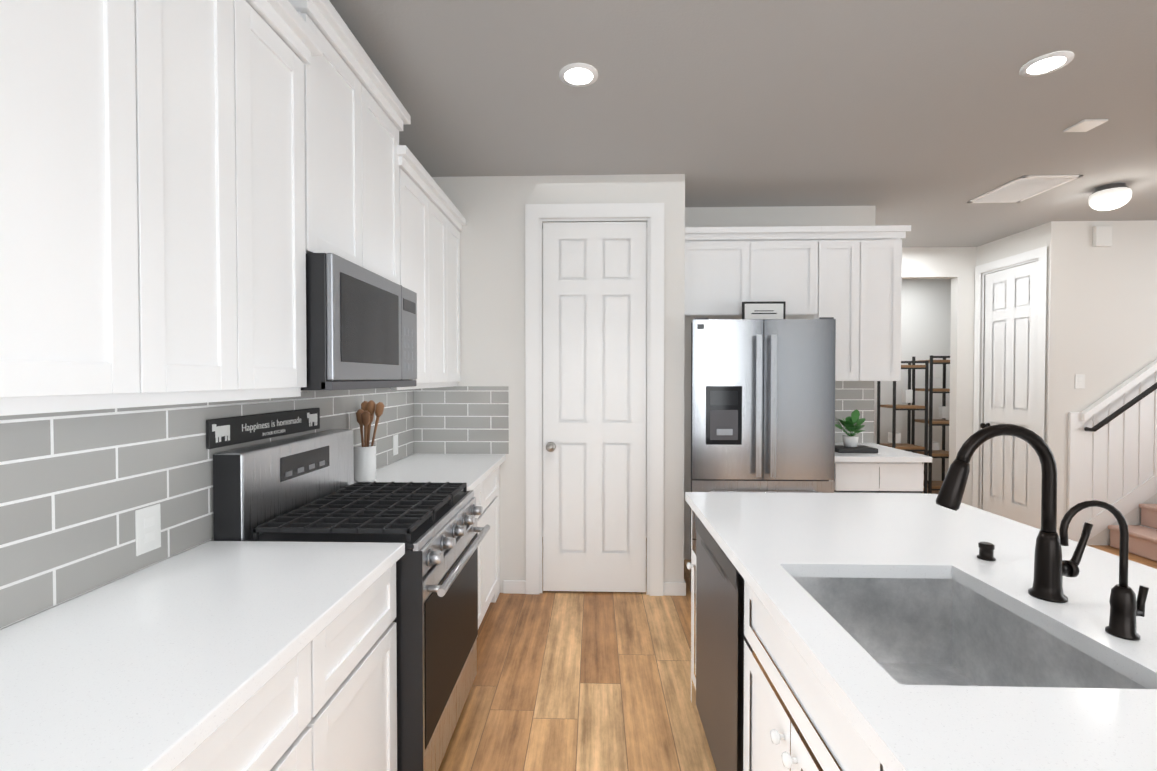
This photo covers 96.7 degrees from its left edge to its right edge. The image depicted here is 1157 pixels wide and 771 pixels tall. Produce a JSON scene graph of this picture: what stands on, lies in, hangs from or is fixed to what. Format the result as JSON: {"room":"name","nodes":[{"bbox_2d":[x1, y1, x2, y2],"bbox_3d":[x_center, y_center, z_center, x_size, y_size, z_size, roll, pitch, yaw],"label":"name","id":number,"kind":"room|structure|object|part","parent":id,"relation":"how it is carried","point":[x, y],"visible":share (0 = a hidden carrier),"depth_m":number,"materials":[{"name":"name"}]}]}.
{"room":"kitchen","nodes":[
{"label":"kitchen","id":0,"kind":"room"},
{"bbox_2d":[0,390,412,629],"bbox_3d":[-1.236,0.049,0.407,0.100,2.740,6.190,0,1,2],"label":"wall","id":1,"kind":"structure","parent":0,"point":[164,559],"depth_m":1.33,"materials":[{"name":"white paint"}]},
{"bbox_2d":[0,0,11,411],"bbox_3d":[-1.022,-0.509,0.532,0.319,1.068,0.428,0,1,2],"label":"upper cabinet","id":2,"kind":"object","parent":1,"relation":"attached to","point":[5,248],"depth_m":0.77,"materials":[{"name":"white wood"}]},
{"bbox_2d":[4,0,179,411],"bbox_3d":[-1.012,-0.513,0.840,0.319,1.068,0.425,0,1,2],"label":"upper cabinet","id":3,"kind":"object","parent":1,"relation":"attached to","point":[92,83],"depth_m":0.91,"materials":[{"name":"white wood"}]},
{"bbox_2d":[0,388,413,628],"bbox_3d":[-1.175,0.272,0.659,0.006,0.446,5.490,0,1,2],"label":"backsplash","id":4,"kind":"structure","parent":1,"relation":"attached to","point":[78,489],"depth_m":1.27,"materials":[{"name":"tile"}]},
{"bbox_2d":[135,504,160,555],"bbox_3d":[-1.147,0.384,1.373,0.006,0.120,0.075,0,1,2],"label":"electrical outlet","id":5,"kind":"object","parent":4,"relation":"attached to","point":[147,529],"visible":1,"depth_m":1.37,"materials":[{"name":"white plastic"}]},
{"bbox_2d":[206,408,319,448],"bbox_3d":[-1.126,0.145,1.894,0.014,0.090,0.635,0,1,2],"label":"sign","id":6,"kind":"object","parent":4,"relation":"attached to","point":[223,432],"visible":1,"depth_m":1.81,"materials":[{"name":"grey"}]},
{"bbox_2d":[393,434,397,455],"bbox_3d":[-1.096,0.357,3.082,0.006,0.120,0.075,0,1,2],"label":"electrical outlet","id":7,"kind":"object","parent":4,"relation":"attached to","point":[395,444],"visible":1,"depth_m":3.08,"materials":[{"name":"white plastic"}]},
{"bbox_2d":[176,0,263,399],"bbox_3d":[-1.004,-0.518,1.130,0.319,1.068,0.391,0,1,2],"label":"upper cabinet","id":8,"kind":"object","parent":1,"relation":"attached to","point":[186,186],"depth_m":1.21,"materials":[{"name":"white wood"}]},
{"bbox_2d":[260,0,311,395],"bbox_3d":[-0.996,-0.522,1.389,0.319,1.068,0.364,0,1,2],"label":"upper cabinet","id":9,"kind":"object","parent":1,"relation":"attached to","point":[285,44],"depth_m":1.47,"materials":[{"name":"white wood"}]},
{"bbox_2d":[284,0,375,273],"bbox_3d":[-0.983,-0.818,1.792,0.319,0.809,0.436,0,1,2],"label":"upper cabinet","id":10,"kind":"object","parent":1,"relation":"attached to","point":[343,126],"depth_m":1.79,"materials":[{"name":"white wood"}]},
{"bbox_2d":[301,253,416,389],"bbox_3d":[-0.938,-0.202,1.960,0.397,0.423,0.752,0,1,2],"label":"microwave","id":11,"kind":"object","parent":10,"relation":"attached to","point":[361,327],"visible":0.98,"depth_m":1.73,"materials":[{"name":"silver metal"}]},
{"bbox_2d":[372,68,403,286],"bbox_3d":[-0.974,-0.823,2.110,0.319,0.809,0.436,0,1,2],"label":"upper cabinet","id":12,"kind":"object","parent":1,"relation":"attached to","point":[388,115],"depth_m":2.20,"materials":[{"name":"white wood"}]},
{"bbox_2d":[391,148,435,387],"bbox_3d":[-0.960,-0.541,2.568,0.319,1.068,0.459,0,1,2],"label":"upper cabinet","id":13,"kind":"object","parent":1,"relation":"attached to","point":[419,190],"depth_m":2.64,"materials":[{"name":"white wood"}]},
{"bbox_2d":[436,188,451,387],"bbox_3d":[-0.950,-0.546,2.908,0.319,1.068,0.458,0,1,2],"label":"upper cabinet","id":14,"kind":"object","parent":1,"relation":"attached to","point":[443,209],"depth_m":3.01,"materials":[{"name":"white wood"}]},
{"bbox_2d":[432,174,684,594],"bbox_3d":[-0.202,0.001,3.422,1.785,2.740,0.100,0,1,2],"label":"wall","id":15,"kind":"structure","parent":0,"point":[491,209],"depth_m":3.37,"materials":[{"name":"white paint"}]},
{"bbox_2d":[452,208,463,383],"bbox_3d":[-0.941,-0.551,3.200,0.319,1.068,0.362,0,1,2],"label":"upper cabinet","id":16,"kind":"object","parent":15,"relation":"attached to","point":[457,220],"depth_m":3.28,"materials":[{"name":"white wood"}]},
{"bbox_2d":[414,386,508,453],"bbox_3d":[-0.774,0.229,3.390,0.628,0.446,0.006,0,1,2],"label":"backsplash","id":17,"kind":"structure","parent":15,"relation":"attached to","point":[462,420],"depth_m":3.39,"materials":[{"name":"tile"}]},
{"bbox_2d":[525,203,663,595],"bbox_3d":[0.104,0.097,3.355,0.900,2.550,0.018,0,1,2],"label":"door frame","id":18,"kind":"structure","parent":15,"relation":"attached to","point":[654,212],"depth_m":3.35,"materials":[{"name":"white wood"}]},
{"bbox_2d":[543,222,646,591],"bbox_3d":[0.104,0.147,3.352,0.678,2.427,0.090,0,1,2],"label":"pantry door","id":19,"kind":"structure","parent":15,"relation":"in","point":[594,398],"depth_m":3.38,"materials":[{"name":"white wood"}]},
{"bbox_2d":[677,580,685,595],"bbox_3d":[0.706,1.325,3.689,0.013,0.085,0.673,0,1,2],"label":"baseboard","id":20,"kind":"structure","parent":15,"relation":"attached to","point":[682,585],"depth_m":3.35,"materials":[{"name":"white wood"}]},
{"bbox_2d":[542,229,646,537],"bbox_3d":[-0.215,-0.018,4.622,1.685,2.740,0.100,0,1,2],"label":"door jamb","id":21,"kind":"structure","parent":0,"point":[542,397],"depth_m":4.56,"materials":[{"name":"white paint"}]},
{"bbox_2d":[329,0,1156,246],"bbox_3d":[3.709,-1.383,2.441,10.600,0.060,10.600,0,1,2],"label":"ceiling","id":22,"kind":"structure","parent":0,"point":[927,120],"depth_m":2.42,"materials":[{"name":"grey paint"}]},
{"bbox_2d":[559,63,597,86],"bbox_3d":[0.001,-1.345,2.233,0.170,0.008,0.170,0,1,2],"label":"recessed light","id":23,"kind":"object","parent":22,"relation":"in","point":[578,73],"visible":1,"depth_m":2.22,"materials":[{"name":"white plastic"}]},
{"bbox_2d":[967,175,1082,202],"bbox_3d":[3.093,-1.367,3.595,0.380,0.008,0.510,0,1,2],"label":"ceiling vent","id":24,"kind":"object","parent":22,"relation":"in","point":[1021,188],"visible":1,"depth_m":3.56,"materials":[{"name":"white metal"}]},
{"bbox_2d":[1020,51,1073,76],"bbox_3d":[1.959,-1.344,2.154,0.170,0.008,0.170,0,1,2],"label":"recessed light","id":25,"kind":"object","parent":22,"relation":"in","point":[1045,63],"visible":0.98,"depth_m":2.14,"materials":[{"name":"white plastic"}]},
{"bbox_2d":[1063,119,1107,131],"bbox_3d":[2.635,-1.351,2.674,0.120,0.012,0.120,0,1,2],"label":"ceiling vent","id":26,"kind":"object","parent":22,"relation":"attached to","point":[1085,125],"visible":0.98,"depth_m":2.66,"materials":[{"name":"white plastic"}]},
{"bbox_2d":[1088,182,1131,210],"bbox_3d":[3.662,-1.292,3.544,0.212,0.158,0.212,0,1,2],"label":"flush-mount light","id":27,"kind":"object","parent":22,"relation":"attached to","point":[1111,196],"visible":1,"depth_m":3.49,"materials":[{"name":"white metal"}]},
{"bbox_2d":[684,206,875,559],"bbox_3d":[1.443,-0.009,4.032,1.665,2.740,0.100,0,1,2],"label":"wall","id":28,"kind":"structure","parent":0,"point":[780,216],"depth_m":3.97,"materials":[{"name":"white paint"}]},
{"bbox_2d":[685,229,828,318],"bbox_3d":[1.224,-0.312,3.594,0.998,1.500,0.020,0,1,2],"label":"upper cabinet","id":29,"kind":"object","parent":28,"relation":"attached to","point":[725,269],"depth_m":3.58,"materials":[{"name":"white wood"}]},
{"bbox_2d":[835,381,873,442],"bbox_3d":[1.963,0.203,3.967,0.620,0.480,0.006,0,1,2],"label":"backsplash","id":30,"kind":"structure","parent":28,"relation":"attached to","point":[851,397],"depth_m":3.96,"materials":[{"name":"tile"}]},
{"bbox_2d":[829,229,904,380],"bbox_3d":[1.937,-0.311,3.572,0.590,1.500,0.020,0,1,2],"label":"upper cabinet","id":31,"kind":"object","parent":28,"relation":"attached to","point":[848,279],"depth_m":3.56,"materials":[{"name":"white wood"}]},
{"bbox_2d":[438,487,1156,770],"bbox_3d":[3.709,1.416,2.485,10.600,0.060,10.600,0,1,2],"label":"floor","id":32,"kind":"structure","parent":0,"point":[580,681],"depth_m":2.36,"materials":[{"name":"brown wood"}]},
{"bbox_2d":[173,618,336,770],"bbox_3d":[-0.874,0.970,0.876,0.592,0.882,0.602,0,1,2],"label":"base cabinet","id":33,"kind":"object","parent":32,"relation":"on","point":[325,699],"depth_m":1.02,"materials":[{"name":"white wood"}]},
{"bbox_2d":[0,454,505,770],"bbox_3d":[-0.847,0.504,1.250,0.613,0.036,4.283,0,1,2],"label":"countertop","id":34,"kind":"structure","parent":33,"relation":"on","point":[172,663],"depth_m":0.98,"materials":[{"name":"stone"}]},
{"bbox_2d":[354,400,384,481],"bbox_3d":[-1.034,0.270,2.529,0.140,0.390,0.178,0,1,2],"label":"utensil crock","id":35,"kind":"object","parent":34,"relation":"on","point":[365,461],"visible":1,"depth_m":2.49,"materials":[{"name":"white ceramic"}]},
{"bbox_2d":[213,429,489,770],"bbox_3d":[-0.766,0.799,1.970,0.721,1.190,0.749,0,1,2],"label":"gas range","id":36,"kind":"object","parent":32,"relation":"on","point":[304,488],"visible":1,"depth_m":1.75,"materials":[{"name":"black metal"}]},
{"bbox_2d":[337,563,396,770],"bbox_3d":[-0.860,0.963,1.321,0.592,0.882,0.533,0,1,2],"label":"base cabinet","id":37,"kind":"object","parent":32,"relation":"on","point":[366,630],"depth_m":1.39,"materials":[{"name":"white wood"}]},
{"bbox_2d":[474,476,488,628],"bbox_3d":[-0.821,0.942,2.615,0.592,0.882,0.505,0,1,2],"label":"base cabinet","id":38,"kind":"object","parent":32,"relation":"on","point":[481,492],"depth_m":2.81,"materials":[{"name":"white wood"}]},
{"bbox_2d":[489,467,499,604],"bbox_3d":[-0.807,0.935,3.076,0.592,0.882,0.653,0,1,2],"label":"base cabinet","id":39,"kind":"object","parent":32,"relation":"on","point":[494,478],"depth_m":3.15,"materials":[{"name":"white wood"}]},
{"bbox_2d":[687,508,696,701],"bbox_3d":[0.788,0.955,1.828,0.611,0.882,0.851,0,1,2],"label":"base cabinet","id":40,"kind":"object","parent":32,"relation":"on","point":[693,557],"depth_m":2.23,"materials":[{"name":"white wood"}]},
{"bbox_2d":[695,514,749,770],"bbox_3d":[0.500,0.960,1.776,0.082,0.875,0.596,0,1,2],"label":"dishwasher","id":41,"kind":"object","parent":40,"relation":"in","point":[720,638],"visible":0.77,"depth_m":1.68,"materials":[{"name":"grey metal"}]},
{"bbox_2d":[685,492,1156,770],"bbox_3d":[0.962,0.491,0.653,1.080,0.080,3.200,0,1,2],"label":"countertop","id":42,"kind":"structure","parent":40,"relation":"on","point":[771,545],"depth_m":1.09,"materials":[{"name":"stone"}]},
{"bbox_2d":[793,577,1146,770],"bbox_3d":[0.766,0.644,1.116,0.508,0.236,0.598,0,1,2],"label":"sink basin","id":43,"kind":"object","parent":42,"relation":"in","point":[919,631],"visible":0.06,"depth_m":1.36,"materials":[{"name":"metal"}]},
{"bbox_3d":[1.136,0.461,1.432,0.042,0.043,0.042,0,1,2],"label":"sink air switch button","id":44,"kind":"part","parent":42,"relation":"part of","materials":[{"name":"black metal"}]},
{"bbox_2d":[936,424,1092,602],"bbox_3d":[1.004,0.287,1.183,0.348,0.398,0.068,0,1,2],"label":"gooseneck faucet","id":45,"kind":"object","parent":42,"relation":"on","point":[1051,568],"visible":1,"depth_m":1.17,"materials":[{"name":"black metal"}]},
{"bbox_2d":[1059,500,1148,640],"bbox_3d":[1.030,0.357,1.009,0.168,0.264,0.048,0,1,2],"label":"faucet small filtered","id":46,"kind":"object","parent":42,"relation":"on","point":[1126,608],"visible":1,"depth_m":1.00,"materials":[{"name":"black metal"}]},
{"bbox_2d":[690,317,835,592],"bbox_3d":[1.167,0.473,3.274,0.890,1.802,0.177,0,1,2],"label":"refrigerator","id":47,"kind":"object","parent":32,"relation":"on","point":[762,406],"visible":0.71,"depth_m":3.24,"materials":[{"name":"grey metal"}]},
{"bbox_2d":[742,301,785,321],"bbox_3d":[1.259,-0.503,3.496,0.290,0.135,0.017,0,1,2],"label":"framed picture","id":48,"kind":"object","parent":47,"relation":"on","point":[766,310],"visible":0.73,"depth_m":3.49,"materials":[{"name":"grey"}]},
{"bbox_2d":[743,580,846,770],"bbox_3d":[0.765,0.966,1.080,0.611,0.882,0.760,0,1,2],"label":"base cabinet","id":49,"kind":"object","parent":32,"relation":"on","point":[766,737],"depth_m":1.17,"materials":[{"name":"white wood"}]},
{"bbox_2d":[847,719,885,770],"bbox_3d":[0.748,0.975,0.527,0.611,0.882,0.592,0,1,2],"label":"base cabinet","id":50,"kind":"object","parent":32,"relation":"on","point":[860,757],"depth_m":0.84,"materials":[{"name":"white wood"}]},
{"bbox_2d":[829,462,923,493],"bbox_3d":[1.951,0.926,3.644,0.565,0.882,0.646,0,1,2],"label":"base cabinet","id":51,"kind":"object","parent":32,"relation":"on","point":[863,477],"visible":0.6,"depth_m":3.32,"materials":[{"name":"white wood"}]},
{"bbox_2d":[835,443,931,462],"bbox_3d":[1.950,0.466,3.621,0.615,0.036,0.693,0,1,2],"label":"countertop","id":52,"kind":"structure","parent":51,"relation":"on","point":[887,454],"depth_m":3.28,"materials":[{"name":"stone"}]},
{"bbox_2d":[835,445,877,452],"bbox_3d":[1.869,0.434,3.516,0.260,0.029,0.180,0,1,2],"label":"tray","id":53,"kind":"object","parent":52,"relation":"on","point":[857,449],"visible":0.75,"depth_m":3.43,"materials":[{"name":"grey"}]},
{"bbox_2d":[835,409,864,446],"bbox_3d":[1.864,0.290,3.535,0.266,0.256,0.281,0,1,2],"label":"potted plant","id":54,"kind":"object","parent":53,"relation":"on","point":[850,440],"visible":0.94,"depth_m":3.51,"materials":[{"name":"green plant"}]},
{"bbox_2d":[877,355,949,493],"bbox_3d":[4.096,0.487,6.176,0.814,1.680,0.354,0,1,2],"label":"shelf","id":55,"kind":"object","parent":32,"relation":"on","point":[930,448],"visible":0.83,"depth_m":6.05,"materials":[{"name":"wood"},{"name":"black metal"}]},
{"bbox_2d":[1108,504,1156,560],"bbox_3d":[5.950,0.267,3.798,3.021,2.196,0.956,0,1,2],"label":"carpeted stairs","id":56,"kind":"structure","parent":32,"relation":"on","point":[1143,539],"depth_m":4.17,"materials":[{"name":"beige carpet"}]},
{"bbox_2d":[874,279,950,480],"bbox_3d":[3.997,-0.051,6.706,3.480,2.740,0.100,0,1,2],"label":"wall","id":57,"kind":"structure","parent":0,"point":[925,317],"depth_m":6.62,"materials":[{"name":"white paint"}]},
{"bbox_2d":[902,247,976,505],"bbox_3d":[3.164,-0.028,5.280,1.900,2.740,0.100,0,1,2],"label":"wall","id":58,"kind":"structure","parent":0,"point":[956,265],"depth_m":5.20,"materials":[{"name":"white paint"}]},
{"bbox_2d":[976,221,1063,535],"bbox_3d":[4.049,-0.020,4.779,0.100,2.740,0.850,0,1,2],"label":"wall","id":59,"kind":"structure","parent":0,"point":[1049,235],"depth_m":4.36,"materials":[{"name":"white paint"}]},
{"bbox_2d":[980,261,1038,526],"bbox_3d":[3.986,0.124,4.788,0.090,2.427,0.618,0,1,2],"label":"hall door","id":60,"kind":"structure","parent":59,"relation":"in","point":[1010,363],"depth_m":4.76,"materials":[{"name":"white wood"}]},
{"bbox_2d":[972,246,1046,529],"bbox_3d":[3.990,0.080,4.787,0.018,2.540,0.820,0,1,2],"label":"door frame","id":61,"kind":"structure","parent":59,"relation":"attached to","point":[1041,253],"depth_m":4.57,"materials":[{"name":"white wood"}]},
{"bbox_2d":[1059,220,1156,544],"bbox_3d":[6.576,-0.013,4.327,4.980,2.740,0.100,0,1,2],"label":"wall","id":62,"kind":"structure","parent":0,"point":[1109,322],"depth_m":4.33,"materials":[{"name":"white paint"}]},
{"bbox_2d":[1075,374,1084,388],"bbox_3d":[4.236,-0.034,4.344,0.080,0.120,0.006,0,1,2],"label":"light switch","id":63,"kind":"object","parent":62,"relation":"attached to","point":[1079,381],"visible":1,"depth_m":4.34,"materials":[{"name":"white plastic"}]},
{"bbox_2d":[1092,226,1112,246],"bbox_3d":[4.388,-1.248,4.306,0.135,0.170,0.035,0,1,2],"label":"box","id":64,"kind":"object","parent":62,"relation":"attached to","point":[1102,236],"visible":0.98,"depth_m":4.29,"materials":[{"name":"white plastic"}]},
{"bbox_2d":[1067,359,1156,541],"bbox_3d":[6.554,-0.933,4.238,4.820,4.582,0.050,0,1,2],"label":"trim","id":65,"kind":"structure","parent":62,"relation":"attached to","point":[1113,462],"depth_m":4.33,"materials":[{"name":"white wood"}]},
{"bbox_2d":[1084,382,1156,431],"bbox_3d":[6.614,-1.346,4.196,4.720,3.467,0.091,0,1,2],"label":"stair handrail","id":66,"kind":"object","parent":62,"relation":"attached to","point":[1123,408],"visible":1,"depth_m":4.25,"materials":[{"name":"black wood"}]}
]}

